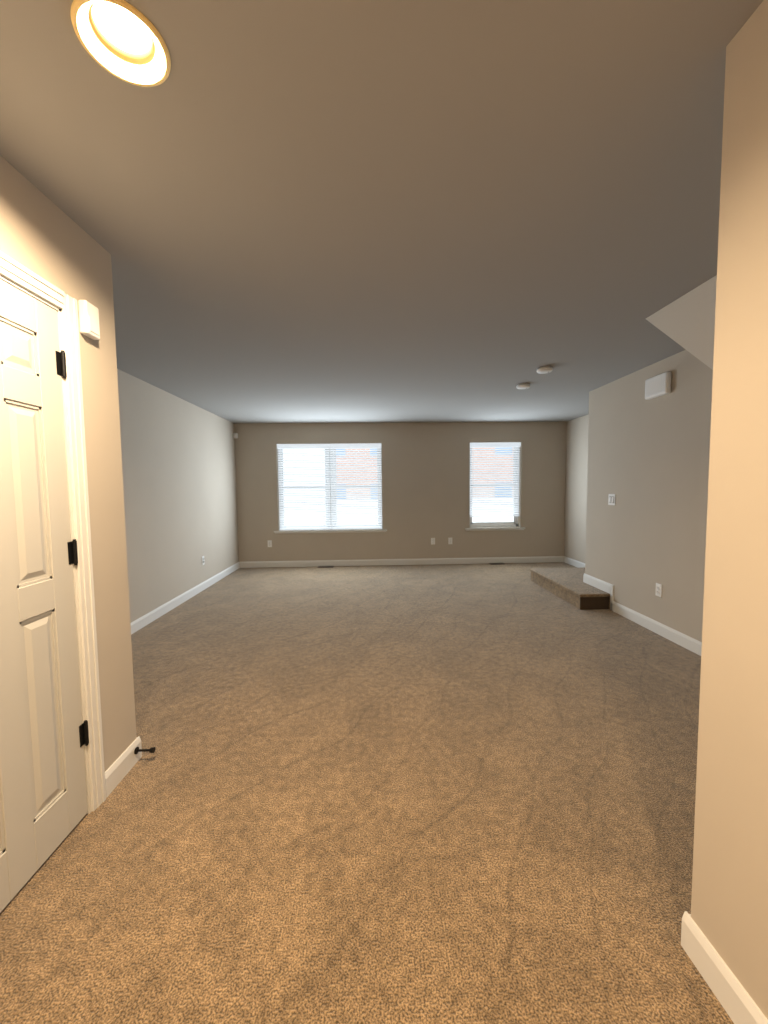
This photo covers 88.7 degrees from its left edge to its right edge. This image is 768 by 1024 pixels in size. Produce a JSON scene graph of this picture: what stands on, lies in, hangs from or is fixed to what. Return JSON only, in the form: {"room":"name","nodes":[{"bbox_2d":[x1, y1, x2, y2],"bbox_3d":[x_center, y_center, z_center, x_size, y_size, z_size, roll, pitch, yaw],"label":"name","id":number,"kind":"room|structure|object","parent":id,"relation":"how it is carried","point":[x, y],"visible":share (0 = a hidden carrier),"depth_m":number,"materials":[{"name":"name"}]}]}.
{"room":"empty living room","nodes":[
{"label":"empty living room","id":0,"kind":"room"},
{"bbox_2d":[0,156,136,770],"bbox_3d":[-1.243,0.153,-0.165,0.120,2.440,4.137,-1,4,-2],"label":"wall","id":1,"kind":"structure","parent":0,"point":[42,235],"depth_m":1.73,"materials":[{"name":"beige paint"}]},
{"bbox_2d":[0,279,88,912],"bbox_3d":[-1.214,0.257,1.278,0.113,2.030,0.616,-1,4,-2],"label":"closet door","id":2,"kind":"structure","parent":1,"relation":"in","point":[44,736],"depth_m":1.40,"materials":[{"name":"white paint"}]},
{"bbox_2d":[0,251,105,813],"bbox_3d":[-1.281,0.225,1.268,0.138,2.116,0.762,-1,4,-2],"label":"door frame","id":3,"kind":"structure","parent":1,"relation":"attached to","point":[13,270],"depth_m":1.59,"materials":[{"name":"white wood"}]},
{"bbox_2d":[78,300,99,339],"bbox_3d":[-1.238,-0.806,1.652,0.037,0.135,0.082,-1,4,-2],"label":"door chime","id":4,"kind":"object","parent":1,"relation":"attached to","point":[89,319],"visible":1,"depth_m":1.63,"materials":[{"name":"white plastic"}]},
{"bbox_2d":[113,736,141,763],"bbox_3d":[-1.756,1.194,1.964,1.059,0.105,0.014,-1,4,-2],"label":"baseboard","id":5,"kind":"structure","parent":1,"relation":"attached to","point":[128,756],"depth_m":1.91,"materials":[{"name":"white wood"}]},
{"bbox_2d":[134,747,155,753],"bbox_3d":[-1.182,1.179,1.943,0.088,0.032,0.032,-1,4,-2],"label":"door stop","id":6,"kind":"object","parent":5,"relation":"attached to","point":[150,750],"visible":1,"depth_m":1.94,"materials":[{"name":"black metal"}]},
{"bbox_2d":[117,369,238,622],"bbox_3d":[-2.400,0.017,2.189,0.120,2.440,8.930,-1,4,-2],"label":"wall","id":7,"kind":"structure","parent":0,"point":[179,480],"depth_m":4.48,"materials":[{"name":"beige paint"}]},
{"bbox_2d":[130,562,240,634],"bbox_3d":[-2.390,1.052,4.318,0.014,0.105,4.773,-1,4,-2],"label":"baseboard","id":8,"kind":"structure","parent":7,"relation":"attached to","point":[141,622],"depth_m":4.55,"materials":[{"name":"white wood"}]},
{"bbox_2d":[0,562,733,1023],"bbox_3d":[0.498,1.246,2.366,6.252,0.100,9.530,-1,4,-2],"label":"floor","id":9,"kind":"structure","parent":0,"point":[414,794],"depth_m":1.57,"materials":[{"name":"beige carpet"}]},
{"bbox_2d":[318,566,333,567],"bbox_3d":[-0.990,0.932,6.692,0.265,0.014,0.100,-1,4,-2],"label":"floor vent","id":10,"kind":"object","parent":9,"relation":"in","point":[325,566],"visible":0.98,"depth_m":6.67,"materials":[{"name":"brown"}]},
{"bbox_2d":[529,567,609,609],"bbox_3d":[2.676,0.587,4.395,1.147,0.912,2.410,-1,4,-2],"label":"step","id":11,"kind":"structure","parent":9,"relation":"on","point":[569,585],"depth_m":4.68,"materials":[{"name":"beige carpet"}]},
{"bbox_2d":[0,0,762,422],"bbox_3d":[0.471,-1.239,2.209,6.252,0.001,9.530,-1,4,-2],"label":"ceiling","id":12,"kind":"structure","parent":0,"point":[364,210],"depth_m":1.44,"materials":[{"name":"grey paint"}]},
{"bbox_2d":[70,0,170,86],"bbox_3d":[-0.638,-1.164,0.961,0.204,0.046,0.204,-1,4,-2],"label":"recessed light","id":13,"kind":"object","parent":12,"relation":"in","point":[123,40],"visible":1,"depth_m":0.97,"materials":[{"name":"white"}]},
{"bbox_2d":[516,383,529,388],"bbox_3d":[1.509,-1.360,4.255,0.140,0.040,0.140,-1,4,-2],"label":"smoke detector","id":14,"kind":"object","parent":12,"relation":"attached to","point":[523,386],"visible":1,"depth_m":4.21,"materials":[{"name":"white plastic"}]},
{"bbox_2d":[537,366,552,373],"bbox_3d":[1.497,-1.322,3.660,0.140,0.040,0.140,-1,4,-2],"label":"smoke detector","id":15,"kind":"object","parent":12,"relation":"attached to","point":[544,369],"visible":1,"depth_m":3.62,"materials":[{"name":"white plastic"}]},
{"bbox_2d":[234,422,566,561],"bbox_3d":[0.328,-0.307,6.840,5.892,2.440,0.200,-1,4,-2],"label":"wall","id":16,"kind":"structure","parent":0,"point":[425,482],"depth_m":6.74,"materials":[{"name":"beige paint"}]},
{"bbox_2d":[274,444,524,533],"bbox_3d":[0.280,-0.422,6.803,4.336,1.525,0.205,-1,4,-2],"label":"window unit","id":17,"kind":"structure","parent":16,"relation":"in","point":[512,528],"depth_m":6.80,"materials":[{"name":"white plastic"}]},
{"bbox_2d":[277,443,381,529],"bbox_3d":[-0.922,-0.430,6.737,1.772,1.467,0.063,-1,4,-2],"label":"window blind","id":18,"kind":"object","parent":17,"relation":"attached to","point":[348,525],"visible":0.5,"depth_m":6.74,"materials":[{"name":"white plastic"}]},
{"bbox_2d":[241,556,564,567],"bbox_3d":[0.344,0.865,6.806,5.652,0.105,0.014,-1,4,-2],"label":"baseboard","id":19,"kind":"structure","parent":16,"relation":"attached to","point":[539,559],"depth_m":6.80,"materials":[{"name":"white wood"}]},
{"bbox_2d":[470,448,518,526],"bbox_3d":[1.921,-0.473,6.922,0.896,1.475,0.074,-1,4,-2],"label":"window unit","id":20,"kind":"structure","parent":16,"relation":"in","point":[514,523],"depth_m":6.93,"materials":[{"name":"white plastic"}]},
{"bbox_2d":[470,442,520,516],"bbox_3d":[1.923,-0.560,6.827,0.888,1.281,0.063,-1,4,-2],"label":"window blind","id":21,"kind":"object","parent":20,"relation":"attached to","point":[496,445],"visible":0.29,"depth_m":6.83,"materials":[{"name":"white plastic"}]},
{"bbox_2d":[564,414,588,562],"bbox_3d":[3.369,-0.059,2.383,0.120,2.440,8.930,-1,4,-2],"label":"wall","id":22,"kind":"structure","parent":0,"point":[576,486],"depth_m":6.46,"materials":[{"name":"beige paint"}]},
{"bbox_2d":[565,557,584,567],"bbox_3d":[3.184,0.867,6.264,0.014,0.105,1.250,-1,4,-2],"label":"baseboard","id":23,"kind":"structure","parent":22,"relation":"attached to","point":[570,561],"depth_m":6.53,"materials":[{"name":"white wood"}]},
{"bbox_2d":[585,350,712,641],"bbox_3d":[2.546,-0.083,2.907,0.120,2.440,3.586,-1,4,-2],"label":"wall","id":24,"kind":"structure","parent":0,"point":[648,463],"depth_m":3.59,"materials":[{"name":"beige paint"}]},
{"bbox_2d":[608,494,615,504],"bbox_3d":[2.434,-0.132,4.202,0.015,0.118,0.118,-1,4,-2],"label":"double light switch","id":25,"kind":"object","parent":24,"relation":"attached to","point":[611,499],"visible":1,"depth_m":4.20,"materials":[{"name":"white plastic"}]},
{"bbox_2d":[583,573,701,655],"bbox_3d":[2.491,0.996,2.979,0.014,0.277,3.600,-1,4,-2],"label":"baseboard","id":26,"kind":"structure","parent":24,"relation":"attached to","point":[677,637],"depth_m":3.69,"materials":[{"name":"white wood"}]},
{"bbox_2d":[645,372,671,399],"bbox_3d":[2.426,-1.115,3.482,0.054,0.184,0.270,-1,4,-2],"label":"door chime","id":27,"kind":"object","parent":24,"relation":"attached to","point":[657,385],"visible":1,"depth_m":3.44,"materials":[{"name":"white plastic"}]},
{"bbox_2d":[655,583,661,596],"bbox_3d":[2.469,0.703,3.534,0.012,0.116,0.072,-1,4,-2],"label":"electrical outlet","id":28,"kind":"object","parent":24,"relation":"attached to","point":[658,590],"visible":1,"depth_m":3.53,"materials":[{"name":"white plastic"}]},
{"bbox_2d":[646,275,716,369],"bbox_3d":[2.139,-0.512,1.863,0.753,1.443,1.586,-1,4,-2],"label":"ceiling","id":29,"kind":"structure","parent":0,"point":[686,321],"depth_m":2.20,"materials":[{"name":"grey paint"}]},
{"bbox_2d":[691,0,767,1018],"bbox_3d":[0.986,0.152,-0.546,0.120,2.440,3.224,-1,4,-2],"label":"wall","id":30,"kind":"structure","parent":0,"point":[729,906],"depth_m":0.96,"materials":[{"name":"beige paint"}]},
{"bbox_2d":[681,911,767,1023],"bbox_3d":[0.932,1.318,-0.468,0.014,0.105,3.239,-1,4,-2],"label":"baseboard","id":31,"kind":"structure","parent":30,"relation":"attached to","point":[727,988],"depth_m":1.03,"materials":[{"name":"white wood"}]},
{"label":"outside","id":32,"kind":"structure","parent":0,"visible":0},
{"bbox_2d":[283,448,513,524],"bbox_3d":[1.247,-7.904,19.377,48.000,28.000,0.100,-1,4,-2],"label":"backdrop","id":33,"kind":"structure","parent":32,"point":[507,519],"depth_m":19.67,"materials":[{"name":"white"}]}
]}

